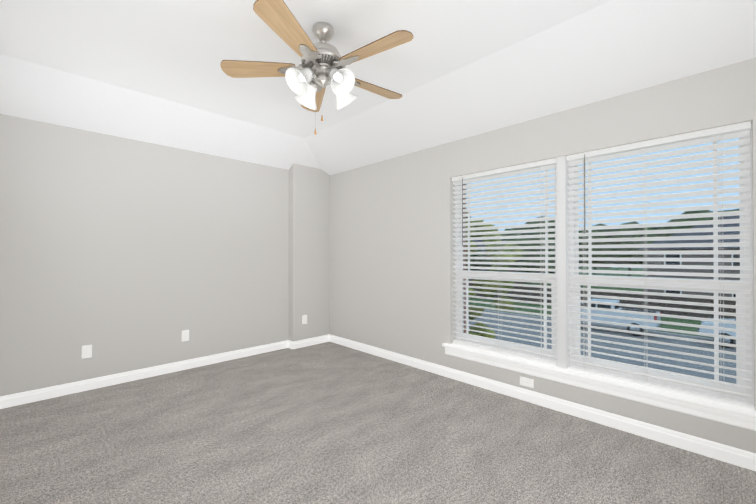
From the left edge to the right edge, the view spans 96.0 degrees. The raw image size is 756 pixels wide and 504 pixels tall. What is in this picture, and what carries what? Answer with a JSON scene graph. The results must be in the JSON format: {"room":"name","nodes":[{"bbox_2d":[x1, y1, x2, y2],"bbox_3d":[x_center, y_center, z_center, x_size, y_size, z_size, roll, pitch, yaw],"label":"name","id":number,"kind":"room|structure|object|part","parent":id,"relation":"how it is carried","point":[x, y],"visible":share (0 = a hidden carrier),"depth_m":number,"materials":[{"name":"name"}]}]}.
{"room":"empty bedroom","nodes":[
{"label":"empty bedroom","id":0,"kind":"room"},
{"bbox_2d":[0,114,288,396],"bbox_3d":[-2.028,-0.066,4.130,3.620,2.780,0.200,0,-1,-44],"label":"wall","id":1,"kind":"structure","parent":0,"point":[120,254],"depth_m":3.47,"materials":[{"name":"grey paint"}]},
{"bbox_2d":[82,345,91,358],"bbox_3d":[-2.776,0.950,3.243,0.072,0.118,0.008,0,-1,-44],"label":"electrical outlet","id":2,"kind":"object","parent":1,"relation":"attached to","point":[86,351],"visible":1,"depth_m":3.24,"materials":[{"name":"white plastic"}]},
{"bbox_2d":[0,340,287,408],"bbox_3d":[-2.228,1.271,3.762,2.775,0.100,0.030,0,-1,-44],"label":"baseboard","id":3,"kind":"structure","parent":1,"relation":"attached to","point":[21,398],"depth_m":3.45,"materials":[{"name":"white wood"}]},
{"bbox_2d":[182,330,188,340],"bbox_3d":[-2.171,0.944,3.837,0.072,0.118,0.007,0,-1,-44],"label":"electrical outlet","id":4,"kind":"object","parent":1,"relation":"attached to","point":[185,335],"visible":1,"depth_m":3.83,"materials":[{"name":"white plastic"}]},
{"bbox_2d":[0,0,610,137],"bbox_3d":[-0.266,-1.530,2.200,3.820,0.120,5.440,0,-1,-44],"label":"ceiling","id":5,"kind":"structure","parent":0,"point":[177,51],"depth_m":2.37,"materials":[{"name":"white paint"}]},
{"bbox_2d":[220,0,413,134],"bbox_3d":[-0.322,-1.120,2.244,1.247,0.700,1.258,0,-1,-44],"label":"fan","id":6,"kind":"object","parent":5,"relation":"hanging from","point":[324,63],"visible":1,"depth_m":2.14,"materials":[{"name":"brown wood"}]},
{"bbox_3d":[-0.778,-1.195,2.228,0.485,0.006,0.156,0,-11,-1],"label":"blade","id":7,"kind":"part","parent":6,"relation":"part of","materials":[{"name":"brown wood"}]},
{"bbox_3d":[-0.481,-1.198,1.837,0.156,0.006,0.485,-12,-4,16],"label":"blade","id":8,"kind":"part","parent":6,"relation":"part of","materials":[{"name":"brown wood"}]},
{"bbox_3d":[-0.498,-1.192,2.631,0.156,0.006,0.485,12,-4,-19],"label":"blade","id":9,"kind":"part","parent":6,"relation":"part of","materials":[{"name":"brown wood"}]},
{"bbox_2d":[312,54,337,65],"bbox_3d":[-0.360,-1.216,2.237,0.272,0.015,0.272,0,-1,-44],"label":"vent","id":10,"kind":"object","parent":6,"relation":"attached to","point":[322,59],"depth_m":2.14,"materials":[{"name":"silver metal"}]},
{"bbox_3d":[-0.018,-1.197,1.999,0.485,0.006,0.156,0,10,35],"label":"blade","id":11,"kind":"part","parent":6,"relation":"part of","materials":[{"name":"brown wood"}]},
{"bbox_3d":[-0.028,-1.193,2.490,0.485,0.006,0.156,0,10,-37],"label":"blade","id":12,"kind":"part","parent":6,"relation":"part of","materials":[{"name":"brown wood"}]},
{"bbox_2d":[289,163,329,341],"bbox_3d":[-0.986,-0.050,4.927,0.615,2.760,0.120,0,-1,-44],"label":"wall","id":13,"kind":"structure","parent":0,"point":[309,242],"depth_m":4.85,"materials":[{"name":"grey paint"}]},
{"bbox_2d":[302,315,306,323],"bbox_3d":[-1.030,0.951,4.786,0.072,0.118,0.008,0,-1,-44],"label":"electrical outlet","id":14,"kind":"object","parent":13,"relation":"attached to","point":[304,319],"visible":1,"depth_m":4.78,"materials":[{"name":"white plastic"}]},
{"bbox_2d":[288,335,327,348],"bbox_3d":[-0.965,1.280,4.864,0.600,0.100,0.045,0,-1,-44],"label":"baseboard","id":15,"kind":"structure","parent":13,"relation":"attached to","point":[321,339],"depth_m":4.80,"materials":[{"name":"white wood"}]},
{"bbox_2d":[0,341,755,503],"bbox_3d":[-0.266,1.384,2.178,3.820,0.150,5.440,0,-1,-44],"label":"floor","id":16,"kind":"structure","parent":0,"point":[329,422],"depth_m":2.29,"materials":[{"name":"carpet"}]},
{"bbox_2d":[0,0,755,174],"bbox_3d":[-0.266,-1.321,2.198,3.420,0.300,5.040,0,-1,-44],"label":"ceiling","id":17,"kind":"structure","parent":0,"point":[611,48],"depth_m":2.84,"materials":[{"name":"white paint"}]},
{"bbox_2d":[463,184,465,332],"bbox_3d":[1.152,1.680,3.565,0.150,6.880,7.040,0,-1,-44],"label":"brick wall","id":18,"kind":"structure","parent":0,"point":[464,288],"depth_m":3.82,"materials":[{"name":"brick"}]},
{"bbox_2d":[330,57,755,452],"bbox_3d":[1.027,-0.071,3.456,0.200,2.780,5.040,0,-1,-44],"label":"wall","id":19,"kind":"structure","parent":0,"point":[392,263],"depth_m":3.62,"materials":[{"name":"grey paint"}]},
{"bbox_2d":[520,376,533,387],"bbox_3d":[1.313,1.151,3.006,0.008,0.072,0.118,0,-1,-44],"label":"electrical outlet","id":20,"kind":"object","parent":19,"relation":"attached to","point":[524,381],"visible":1,"depth_m":3.00,"materials":[{"name":"white plastic"}]},
{"bbox_2d":[328,334,755,470],"bbox_3d":[0.993,1.268,3.328,0.015,0.100,4.920,0,-1,-44],"label":"baseboard","id":21,"kind":"structure","parent":19,"relation":"attached to","point":[726,453],"depth_m":2.67,"materials":[{"name":"white"}]},
{"bbox_2d":[442,343,755,418],"bbox_3d":[1.493,0.977,2.791,0.055,0.032,2.280,0,-1,-44],"label":"window sill","id":22,"kind":"structure","parent":19,"relation":"attached to","point":[706,403],"depth_m":2.48,"materials":[{"name":"white paint"}]},
{"bbox_2d":[445,347,755,430],"bbox_3d":[1.502,1.034,2.800,0.028,0.082,2.250,0,-1,-44],"label":"apron","id":23,"kind":"object","parent":19,"relation":"attached to","point":[710,413],"visible":0.82,"depth_m":2.50,"materials":[{"name":"white"}]},
{"bbox_2d":[452,343,754,410],"bbox_3d":[1.548,0.963,2.845,0.100,0.004,2.148,0,-1,-44],"label":"board","id":24,"kind":"object","parent":19,"relation":"attached to","point":[753,409],"visible":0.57,"depth_m":2.50,"materials":[{"name":"white wood"}]},
{"bbox_2d":[455,124,753,405],"bbox_3d":[1.581,0.083,2.884,0.168,1.757,2.150,0,-1,-44],"label":"window unit","id":25,"kind":"structure","parent":19,"relation":"in","point":[562,313],"depth_m":2.78,"materials":[{"name":"white plastic"}]},
{"bbox_2d":[452,158,556,365],"bbox_3d":[1.157,0.086,3.244,0.074,1.754,1.026,0,-1,-44],"label":"window blind","id":26,"kind":"object","parent":25,"relation":"attached to","point":[537,166],"visible":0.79,"depth_m":3.19,"materials":[{"name":"white plastic"}]},
{"bbox_2d":[567,121,751,408],"bbox_3d":[1.932,0.081,2.452,0.072,1.754,1.026,0,-1,-44],"label":"window blind","id":27,"kind":"object","parent":25,"relation":"attached to","point":[722,131],"visible":0.92,"depth_m":2.38,"materials":[{"name":"white plastic"}]},
{"label":"outside","id":28,"kind":"structure","parent":0,"visible":0},
{"bbox_2d":[469,267,735,383],"bbox_3d":[28.918,5.513,55.648,200.000,0.001,280.000,0,-1,-44],"label":"ground","id":29,"kind":"structure","parent":28,"point":[681,356],"depth_m":20.40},
{"bbox_2d":[466,212,522,338],"bbox_3d":[1.524,2.028,8.813,4.182,6.273,4.227,0,-1,-44],"label":"tree","id":30,"kind":"object","parent":29,"relation":"on","point":[491,290],"depth_m":8.29,"materials":[{"name":"green plant"}]},
{"bbox_2d":[469,239,533,283],"bbox_3d":[21.246,1.193,66.365,13.000,8.800,15.000,0,-1,-44],"label":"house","id":31,"kind":"structure","parent":29,"relation":"on","point":[515,282],"depth_m":60.64,"materials":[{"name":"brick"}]},
{"bbox_2d":[466,209,738,284],"bbox_3d":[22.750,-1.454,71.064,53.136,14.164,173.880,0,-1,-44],"label":"tree","id":32,"kind":"object","parent":29,"relation":"on","point":[605,243],"depth_m":63.14,"materials":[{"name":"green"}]},
{"bbox_2d":[469,283,735,318],"bbox_3d":[16.020,4.389,35.971,0.220,1.950,150.060,0,-1,-44],"label":"fence","id":33,"kind":"object","parent":29,"relation":"on","point":[689,314],"depth_m":28.64,"materials":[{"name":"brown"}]},
{"bbox_2d":[581,298,662,335],"bbox_3d":[15.440,4.293,23.262,2.032,1.950,6.040,0,-1,-44],"label":"truck","id":34,"kind":"object","parent":29,"relation":"on","point":[650,317],"depth_m":21.97,"materials":[{"name":"white paint"}]},
{"bbox_3d":[15.195,3.588,23.518,1.990,0.505,2.300,0,-1,-44],"label":"glass","id":35,"kind":"part","parent":34,"relation":"part of","materials":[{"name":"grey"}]},
{"bbox_2d":[638,216,739,296],"bbox_3d":[34.340,0.736,32.293,13.000,9.200,14.000,0,-1,-44],"label":"house","id":36,"kind":"structure","parent":29,"relation":"on","point":[692,256],"depth_m":30.60,"materials":[{"name":"brick"}]},
{"bbox_2d":[697,318,735,347],"bbox_3d":[20.972,4.253,17.904,2.032,1.950,6.040,0,-1,-44],"label":"truck","id":37,"kind":"object","parent":29,"relation":"on","point":[726,333],"depth_m":18.64,"materials":[{"name":"white paint"}]}
]}

